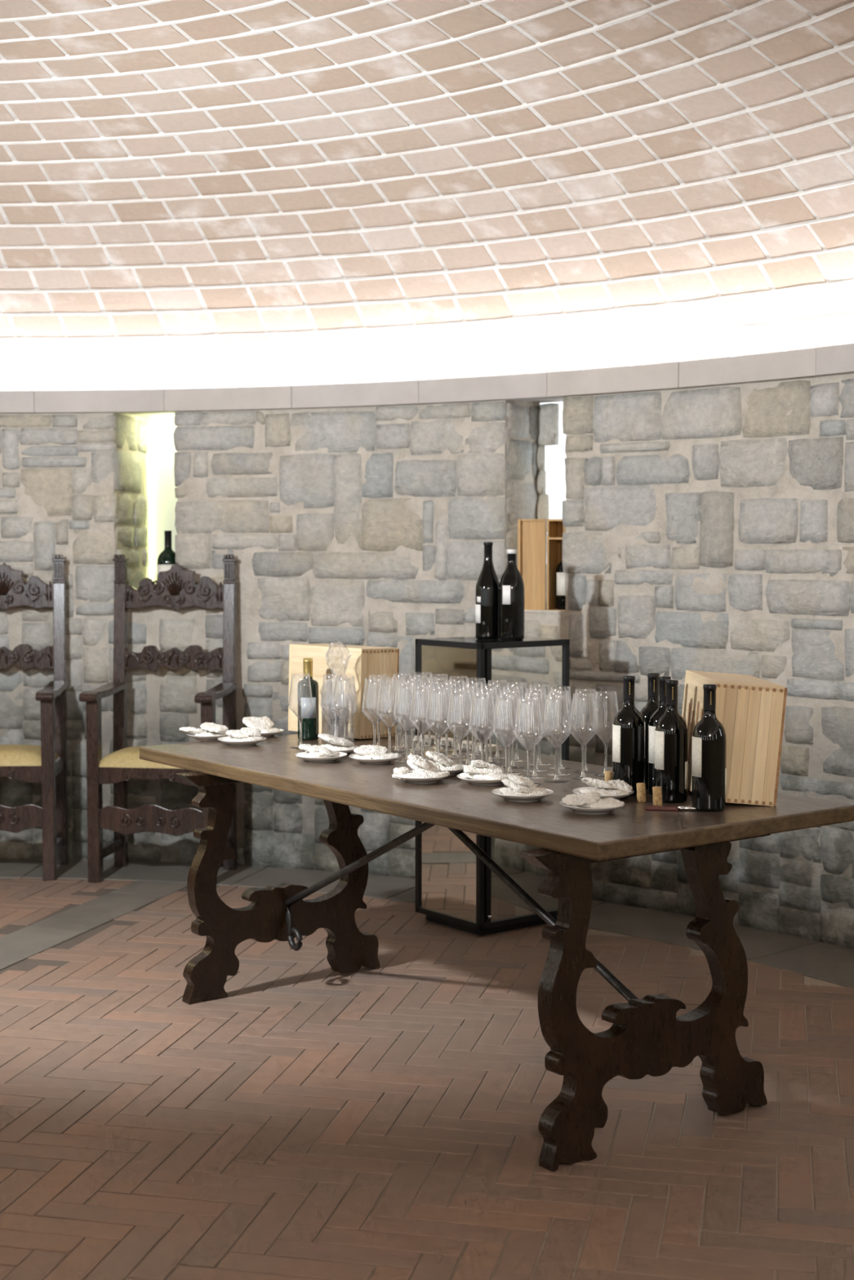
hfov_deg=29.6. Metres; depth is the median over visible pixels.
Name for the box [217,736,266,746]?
plate
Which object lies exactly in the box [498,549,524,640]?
bottle
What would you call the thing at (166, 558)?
wine bottle
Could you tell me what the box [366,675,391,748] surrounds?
wine glass
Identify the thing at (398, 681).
bowl
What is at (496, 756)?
wine glass
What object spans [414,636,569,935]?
display case
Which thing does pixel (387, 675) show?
bowl
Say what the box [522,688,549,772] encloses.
wine glass
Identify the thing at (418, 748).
wine glass
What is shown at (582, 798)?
rice cake
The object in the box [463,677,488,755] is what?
wine glass
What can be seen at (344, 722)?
wine glass
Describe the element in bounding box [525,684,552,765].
wine glass
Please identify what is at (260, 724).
rice cake
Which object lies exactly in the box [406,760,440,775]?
rice cake
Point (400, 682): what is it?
bowl
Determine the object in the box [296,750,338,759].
rice cake
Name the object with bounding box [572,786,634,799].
plate
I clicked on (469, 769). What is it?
rice cake
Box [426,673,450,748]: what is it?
wine glass
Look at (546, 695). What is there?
bowl
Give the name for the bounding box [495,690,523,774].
wine glass
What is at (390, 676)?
bowl
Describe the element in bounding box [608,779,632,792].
rice cake
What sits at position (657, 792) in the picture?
cork
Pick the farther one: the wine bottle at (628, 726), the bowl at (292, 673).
the bowl at (292, 673)
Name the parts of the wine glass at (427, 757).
stem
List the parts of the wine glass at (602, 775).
stem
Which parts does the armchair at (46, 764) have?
seat rail, crest rail, rail, leg, arm, rail, post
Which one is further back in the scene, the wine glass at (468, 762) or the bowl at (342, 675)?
the bowl at (342, 675)
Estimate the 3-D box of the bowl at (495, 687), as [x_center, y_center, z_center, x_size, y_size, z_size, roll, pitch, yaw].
[0.174,0.213,4.718,0.080,0.147,0.080,1,3,11]
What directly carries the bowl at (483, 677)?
on the wine glass at (476, 752)
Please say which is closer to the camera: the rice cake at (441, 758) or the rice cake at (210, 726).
the rice cake at (441, 758)
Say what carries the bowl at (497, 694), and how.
on the wine glass at (506, 748)
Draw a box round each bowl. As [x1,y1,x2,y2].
[288,673,312,719]
[332,675,357,719]
[361,677,386,724]
[366,675,391,719]
[376,680,402,727]
[383,675,408,721]
[390,672,413,714]
[393,681,419,729]
[399,678,425,724]
[405,675,430,720]
[408,684,435,733]
[411,671,435,713]
[416,680,442,728]
[424,676,448,718]
[426,673,450,715]
[433,682,459,731]
[441,679,466,726]
[445,676,471,721]
[446,689,474,740]
[454,684,481,734]
[459,681,485,728]
[463,677,488,719]
[473,687,500,737]
[477,683,503,731]
[484,680,510,727]
[492,693,520,746]
[495,690,523,739]
[499,685,526,736]
[503,682,529,724]
[514,696,542,750]
[520,692,548,744]
[522,688,549,738]
[525,684,552,733]
[542,694,570,747]
[544,689,572,742]
[546,685,573,736]
[568,693,597,745]
[571,688,599,739]
[591,690,617,742]
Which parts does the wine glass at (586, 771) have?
stem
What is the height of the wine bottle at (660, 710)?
0.310 m
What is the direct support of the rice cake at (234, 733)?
on the rice cake at (229, 738)
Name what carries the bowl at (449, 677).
on the wine glass at (457, 722)
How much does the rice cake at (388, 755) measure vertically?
0.025 m
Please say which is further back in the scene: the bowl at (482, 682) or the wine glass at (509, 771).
the bowl at (482, 682)
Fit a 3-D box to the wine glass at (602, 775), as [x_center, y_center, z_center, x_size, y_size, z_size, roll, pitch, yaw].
[0.509,0.266,4.598,0.080,0.239,0.080,-1,3,-14]
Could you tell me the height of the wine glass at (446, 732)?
0.239 m
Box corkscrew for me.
[645,786,697,810]
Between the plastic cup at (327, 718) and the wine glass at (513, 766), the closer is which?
the wine glass at (513, 766)
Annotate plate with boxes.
[186,731,228,741]
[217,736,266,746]
[240,728,284,737]
[294,751,346,762]
[332,745,359,755]
[349,753,401,764]
[392,770,449,783]
[448,763,466,775]
[456,773,508,785]
[491,786,553,801]
[559,798,624,814]
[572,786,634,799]
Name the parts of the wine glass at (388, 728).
stem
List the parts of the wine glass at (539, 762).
stem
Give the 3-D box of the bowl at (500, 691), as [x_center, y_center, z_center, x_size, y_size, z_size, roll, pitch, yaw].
[0.237,0.217,4.637,0.080,0.147,0.080,-1,3,-20]
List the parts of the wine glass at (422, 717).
stem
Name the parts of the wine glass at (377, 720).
stem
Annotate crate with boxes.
[288,643,399,738]
[681,670,786,806]
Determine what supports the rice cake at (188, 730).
on the plate at (197, 737)
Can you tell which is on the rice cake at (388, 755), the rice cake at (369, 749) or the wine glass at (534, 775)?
the rice cake at (369, 749)
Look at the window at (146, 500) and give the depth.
7.70 m
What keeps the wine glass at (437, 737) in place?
on the trestle table
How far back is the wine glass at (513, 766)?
4.77 m
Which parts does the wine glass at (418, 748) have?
stem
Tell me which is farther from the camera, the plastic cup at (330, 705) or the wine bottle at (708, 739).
the plastic cup at (330, 705)
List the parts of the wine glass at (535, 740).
stem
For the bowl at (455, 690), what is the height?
0.147 m
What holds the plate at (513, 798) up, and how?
on the trestle table
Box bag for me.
[320,642,355,742]
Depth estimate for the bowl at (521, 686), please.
4.77 m
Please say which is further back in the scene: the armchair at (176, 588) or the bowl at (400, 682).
the armchair at (176, 588)
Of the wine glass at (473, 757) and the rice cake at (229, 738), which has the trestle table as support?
the wine glass at (473, 757)
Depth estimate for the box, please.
6.72 m
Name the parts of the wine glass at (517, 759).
stem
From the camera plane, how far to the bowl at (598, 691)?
4.59 m
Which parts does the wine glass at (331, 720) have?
stem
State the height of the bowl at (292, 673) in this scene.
0.147 m
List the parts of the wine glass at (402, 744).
stem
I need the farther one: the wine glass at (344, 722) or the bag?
the bag
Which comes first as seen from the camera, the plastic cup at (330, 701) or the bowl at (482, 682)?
the bowl at (482, 682)
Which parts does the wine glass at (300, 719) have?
stem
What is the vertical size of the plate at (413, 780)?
0.020 m
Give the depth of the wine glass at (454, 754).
5.02 m
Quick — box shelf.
[548,537,562,539]
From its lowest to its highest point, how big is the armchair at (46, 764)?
1.402 m
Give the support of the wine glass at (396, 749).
on the trestle table
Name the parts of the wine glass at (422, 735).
stem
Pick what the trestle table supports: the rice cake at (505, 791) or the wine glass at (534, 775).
the wine glass at (534, 775)
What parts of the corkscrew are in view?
handle, lever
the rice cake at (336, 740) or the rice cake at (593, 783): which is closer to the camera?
the rice cake at (593, 783)
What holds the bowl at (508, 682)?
on the wine glass at (517, 759)
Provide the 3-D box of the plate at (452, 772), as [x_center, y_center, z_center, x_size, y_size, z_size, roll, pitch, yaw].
[0.042,0.373,4.639,0.159,0.020,0.159,0,3,0]
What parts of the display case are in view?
frame post, mirror panel, frame rail, frame rail, frame post, frame post, glass, frame rail, frame rail, mirror panel, frame post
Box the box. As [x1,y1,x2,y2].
[517,519,564,610]
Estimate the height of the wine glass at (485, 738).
0.239 m
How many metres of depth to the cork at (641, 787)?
4.11 m
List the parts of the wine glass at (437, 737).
stem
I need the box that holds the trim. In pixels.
[0,342,853,417]
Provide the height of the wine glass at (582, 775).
0.239 m
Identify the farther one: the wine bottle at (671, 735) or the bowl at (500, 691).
the bowl at (500, 691)
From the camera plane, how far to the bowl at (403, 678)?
5.05 m
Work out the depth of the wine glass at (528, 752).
4.42 m
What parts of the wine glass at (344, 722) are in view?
stem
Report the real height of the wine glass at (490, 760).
0.239 m
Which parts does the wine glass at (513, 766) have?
stem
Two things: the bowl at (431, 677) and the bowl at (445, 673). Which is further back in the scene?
the bowl at (445, 673)
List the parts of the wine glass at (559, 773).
stem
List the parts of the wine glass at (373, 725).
stem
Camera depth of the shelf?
6.69 m
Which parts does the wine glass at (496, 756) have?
stem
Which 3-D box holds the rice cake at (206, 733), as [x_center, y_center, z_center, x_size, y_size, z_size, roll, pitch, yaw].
[-0.734,0.318,5.487,0.092,0.026,0.121,0,3,-2]
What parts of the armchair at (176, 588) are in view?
leg, arm, post, seat rail, rail, crest rail, leg, arm, post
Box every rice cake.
[179,726,207,734]
[195,730,223,736]
[200,722,228,733]
[223,736,263,741]
[226,729,249,738]
[240,727,261,737]
[242,715,274,731]
[259,727,279,733]
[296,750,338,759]
[298,743,333,755]
[317,733,354,746]
[321,743,355,750]
[352,752,399,759]
[353,744,388,755]
[391,769,449,779]
[393,766,408,774]
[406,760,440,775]
[407,753,429,769]
[425,751,457,766]
[434,762,462,770]
[459,772,511,779]
[463,764,504,774]
[470,759,497,768]
[499,786,547,795]
[501,778,537,792]
[507,773,534,787]
[561,791,600,806]
[576,797,624,809]
[578,787,629,795]
[580,777,614,790]
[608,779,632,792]
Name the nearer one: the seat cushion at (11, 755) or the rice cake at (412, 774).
the rice cake at (412, 774)
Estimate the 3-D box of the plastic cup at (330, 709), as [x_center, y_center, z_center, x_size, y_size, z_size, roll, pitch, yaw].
[-0.292,0.274,5.363,0.074,0.082,0.074,0,3,0]
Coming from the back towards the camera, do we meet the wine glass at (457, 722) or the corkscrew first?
the wine glass at (457, 722)
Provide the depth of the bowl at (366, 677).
5.08 m
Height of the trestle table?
0.780 m
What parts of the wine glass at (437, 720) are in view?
stem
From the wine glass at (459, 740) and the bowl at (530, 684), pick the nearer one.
the wine glass at (459, 740)
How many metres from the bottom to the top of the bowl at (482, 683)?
0.147 m
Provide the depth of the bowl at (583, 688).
4.67 m
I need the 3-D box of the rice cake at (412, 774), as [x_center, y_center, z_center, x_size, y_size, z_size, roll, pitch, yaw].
[-0.014,0.374,4.464,0.159,0.025,0.100,-1,3,-11]
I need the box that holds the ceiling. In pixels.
[0,0,853,391]
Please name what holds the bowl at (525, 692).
on the wine glass at (534, 775)
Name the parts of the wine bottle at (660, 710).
bottle glass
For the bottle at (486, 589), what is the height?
0.368 m
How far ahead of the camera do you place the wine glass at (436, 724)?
5.10 m
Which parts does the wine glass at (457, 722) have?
stem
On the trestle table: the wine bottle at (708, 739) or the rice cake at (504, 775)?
the wine bottle at (708, 739)
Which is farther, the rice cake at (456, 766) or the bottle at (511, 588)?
the bottle at (511, 588)
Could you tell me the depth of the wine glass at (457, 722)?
5.16 m
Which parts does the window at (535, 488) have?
pane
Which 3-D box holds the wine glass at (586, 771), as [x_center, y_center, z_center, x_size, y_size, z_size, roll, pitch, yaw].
[0.457,0.262,4.673,0.080,0.239,0.080,-1,3,-20]
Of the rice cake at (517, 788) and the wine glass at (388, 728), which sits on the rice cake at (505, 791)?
the rice cake at (517, 788)
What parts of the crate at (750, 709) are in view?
board, lid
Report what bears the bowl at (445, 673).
on the wine glass at (437, 720)
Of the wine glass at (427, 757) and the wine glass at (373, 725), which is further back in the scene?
the wine glass at (373, 725)
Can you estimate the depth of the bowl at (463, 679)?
5.01 m
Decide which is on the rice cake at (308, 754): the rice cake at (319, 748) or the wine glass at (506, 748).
the rice cake at (319, 748)
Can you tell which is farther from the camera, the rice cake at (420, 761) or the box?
the box
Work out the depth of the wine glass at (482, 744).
4.58 m
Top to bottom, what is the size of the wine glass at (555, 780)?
0.239 m
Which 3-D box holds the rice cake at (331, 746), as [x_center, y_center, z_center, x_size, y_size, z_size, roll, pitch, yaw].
[-0.273,0.339,5.096,0.097,0.023,0.123,-1,3,-22]
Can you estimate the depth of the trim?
6.76 m
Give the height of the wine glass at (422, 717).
0.239 m
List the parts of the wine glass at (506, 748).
stem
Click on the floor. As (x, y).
(311, 1120)
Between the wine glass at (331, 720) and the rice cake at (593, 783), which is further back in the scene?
the wine glass at (331, 720)
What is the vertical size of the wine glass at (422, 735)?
0.239 m
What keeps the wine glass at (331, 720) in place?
on the trestle table
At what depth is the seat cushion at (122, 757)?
6.90 m
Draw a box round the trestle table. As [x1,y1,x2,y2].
[139,733,853,1171]
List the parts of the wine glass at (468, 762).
stem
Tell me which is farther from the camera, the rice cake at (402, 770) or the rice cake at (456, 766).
the rice cake at (456, 766)
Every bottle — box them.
[156,530,175,574]
[297,657,318,740]
[475,542,499,639]
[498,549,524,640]
[555,560,565,609]
[612,675,644,795]
[640,672,659,789]
[648,675,671,795]
[654,680,688,803]
[691,684,726,812]
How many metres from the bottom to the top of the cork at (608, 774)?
0.048 m
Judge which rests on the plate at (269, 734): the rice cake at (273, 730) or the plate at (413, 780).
the rice cake at (273, 730)
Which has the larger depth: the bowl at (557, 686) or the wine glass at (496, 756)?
the wine glass at (496, 756)
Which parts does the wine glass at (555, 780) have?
stem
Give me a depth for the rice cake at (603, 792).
4.13 m
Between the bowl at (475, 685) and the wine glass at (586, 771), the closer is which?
the wine glass at (586, 771)
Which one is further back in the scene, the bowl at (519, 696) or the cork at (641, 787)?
the bowl at (519, 696)
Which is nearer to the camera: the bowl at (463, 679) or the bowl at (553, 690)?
the bowl at (553, 690)
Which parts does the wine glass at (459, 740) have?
stem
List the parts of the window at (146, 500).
panel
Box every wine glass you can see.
[288,673,312,748]
[320,673,345,735]
[332,675,357,739]
[361,677,386,745]
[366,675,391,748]
[376,680,402,752]
[383,675,408,752]
[390,672,413,747]
[393,681,419,762]
[399,678,425,755]
[405,675,430,751]
[408,684,435,757]
[411,671,435,746]
[416,680,442,759]
[424,676,448,754]
[425,686,452,752]
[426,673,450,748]
[433,682,459,762]
[441,679,466,757]
[445,676,471,752]
[446,689,474,773]
[454,684,481,765]
[459,681,485,761]
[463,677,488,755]
[468,691,496,760]
[473,687,500,762]
[477,683,503,764]
[484,680,510,759]
[492,693,520,772]
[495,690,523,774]
[499,685,526,768]
[503,682,529,762]
[514,696,542,785]
[520,692,548,778]
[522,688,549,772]
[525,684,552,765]
[542,694,570,782]
[544,689,572,775]
[546,685,573,768]
[568,693,597,780]
[571,688,599,773]
[591,690,617,777]
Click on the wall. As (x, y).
(708, 529)
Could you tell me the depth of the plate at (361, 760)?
4.83 m
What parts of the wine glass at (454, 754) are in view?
stem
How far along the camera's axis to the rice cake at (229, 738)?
5.29 m
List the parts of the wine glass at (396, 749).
stem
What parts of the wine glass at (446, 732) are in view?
stem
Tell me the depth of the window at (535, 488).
6.88 m
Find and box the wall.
[0,373,853,949]
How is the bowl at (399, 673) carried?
on the wine glass at (402, 744)
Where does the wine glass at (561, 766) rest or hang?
on the trestle table
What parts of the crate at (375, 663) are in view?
board, lid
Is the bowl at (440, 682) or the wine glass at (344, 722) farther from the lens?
the wine glass at (344, 722)
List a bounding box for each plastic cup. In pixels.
[327,693,349,719]
[327,697,349,723]
[327,701,349,727]
[327,705,349,731]
[327,709,350,735]
[327,713,350,739]
[327,718,349,743]
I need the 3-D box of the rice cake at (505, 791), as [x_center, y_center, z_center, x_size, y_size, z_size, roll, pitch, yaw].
[0.249,0.391,4.161,0.125,0.025,0.120,0,3,0]
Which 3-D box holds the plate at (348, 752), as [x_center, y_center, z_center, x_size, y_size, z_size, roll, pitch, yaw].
[-0.287,0.348,5.091,0.159,0.020,0.159,0,3,0]
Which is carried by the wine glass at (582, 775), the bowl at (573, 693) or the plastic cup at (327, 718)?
the bowl at (573, 693)
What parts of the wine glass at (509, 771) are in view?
stem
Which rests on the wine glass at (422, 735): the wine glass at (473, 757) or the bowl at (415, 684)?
the bowl at (415, 684)
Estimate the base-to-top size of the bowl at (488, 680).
0.147 m
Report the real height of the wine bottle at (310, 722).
0.276 m
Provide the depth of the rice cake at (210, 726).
5.45 m
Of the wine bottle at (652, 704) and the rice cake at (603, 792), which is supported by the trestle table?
the wine bottle at (652, 704)
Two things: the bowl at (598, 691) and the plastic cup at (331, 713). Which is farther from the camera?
the plastic cup at (331, 713)
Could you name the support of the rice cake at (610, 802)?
on the plate at (575, 809)
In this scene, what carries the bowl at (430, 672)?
on the wine glass at (422, 717)
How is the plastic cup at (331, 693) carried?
on the plastic cup at (331, 697)
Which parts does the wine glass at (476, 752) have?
stem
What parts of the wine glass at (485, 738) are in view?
stem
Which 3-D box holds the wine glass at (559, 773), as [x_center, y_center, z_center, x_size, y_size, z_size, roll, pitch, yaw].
[0.375,0.265,4.621,0.080,0.239,0.080,2,4,36]
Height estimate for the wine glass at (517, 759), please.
0.239 m
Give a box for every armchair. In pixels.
[0,554,68,880]
[79,554,238,883]
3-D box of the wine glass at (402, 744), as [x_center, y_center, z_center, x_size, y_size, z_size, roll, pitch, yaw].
[-0.081,0.229,5.271,0.080,0.239,0.080,2,4,37]
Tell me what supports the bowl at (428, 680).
on the wine glass at (427, 757)
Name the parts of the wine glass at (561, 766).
stem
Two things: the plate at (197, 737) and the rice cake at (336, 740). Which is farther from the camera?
the plate at (197, 737)
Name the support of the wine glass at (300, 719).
on the trestle table
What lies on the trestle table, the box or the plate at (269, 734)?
the plate at (269, 734)
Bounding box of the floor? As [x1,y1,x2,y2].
[0,858,853,1279]
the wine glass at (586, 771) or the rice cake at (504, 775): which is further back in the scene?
the wine glass at (586, 771)
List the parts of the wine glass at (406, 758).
stem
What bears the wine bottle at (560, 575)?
in the box
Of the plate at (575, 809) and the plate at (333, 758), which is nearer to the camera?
the plate at (575, 809)
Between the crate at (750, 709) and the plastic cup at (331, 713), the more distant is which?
the plastic cup at (331, 713)
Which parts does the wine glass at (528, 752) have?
stem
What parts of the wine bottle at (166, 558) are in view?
bottle glass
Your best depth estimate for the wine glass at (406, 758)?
4.91 m
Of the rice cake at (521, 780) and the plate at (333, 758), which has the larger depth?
the plate at (333, 758)
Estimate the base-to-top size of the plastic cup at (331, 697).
0.082 m
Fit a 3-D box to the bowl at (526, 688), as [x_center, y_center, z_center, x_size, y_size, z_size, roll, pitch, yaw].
[0.316,0.214,4.697,0.080,0.147,0.080,0,3,8]
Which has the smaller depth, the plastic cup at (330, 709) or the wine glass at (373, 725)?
the wine glass at (373, 725)
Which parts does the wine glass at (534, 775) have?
stem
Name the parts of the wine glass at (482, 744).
stem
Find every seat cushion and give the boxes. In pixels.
[0,744,59,766]
[99,746,182,768]
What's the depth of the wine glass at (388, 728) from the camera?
5.00 m
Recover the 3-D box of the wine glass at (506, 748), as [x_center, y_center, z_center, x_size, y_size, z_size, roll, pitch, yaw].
[0.222,0.271,4.502,0.080,0.239,0.080,2,4,32]
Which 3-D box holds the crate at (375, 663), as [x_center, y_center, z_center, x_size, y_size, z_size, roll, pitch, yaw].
[-0.293,0.173,5.645,0.376,0.305,0.176,3,3,45]
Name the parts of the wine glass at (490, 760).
stem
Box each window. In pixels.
[109,413,178,588]
[504,400,566,617]
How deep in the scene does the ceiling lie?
6.11 m
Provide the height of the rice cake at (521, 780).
0.032 m
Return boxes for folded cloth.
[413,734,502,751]
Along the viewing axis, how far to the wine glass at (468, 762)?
4.80 m
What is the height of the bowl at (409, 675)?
0.147 m
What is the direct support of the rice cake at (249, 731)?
on the rice cake at (229, 738)
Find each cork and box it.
[604,770,612,781]
[635,782,646,802]
[652,786,662,805]
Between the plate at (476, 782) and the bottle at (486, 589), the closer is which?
the plate at (476, 782)
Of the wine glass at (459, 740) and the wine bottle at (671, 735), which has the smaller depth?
the wine bottle at (671, 735)
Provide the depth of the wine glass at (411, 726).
5.05 m
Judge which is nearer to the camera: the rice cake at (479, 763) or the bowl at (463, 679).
the rice cake at (479, 763)

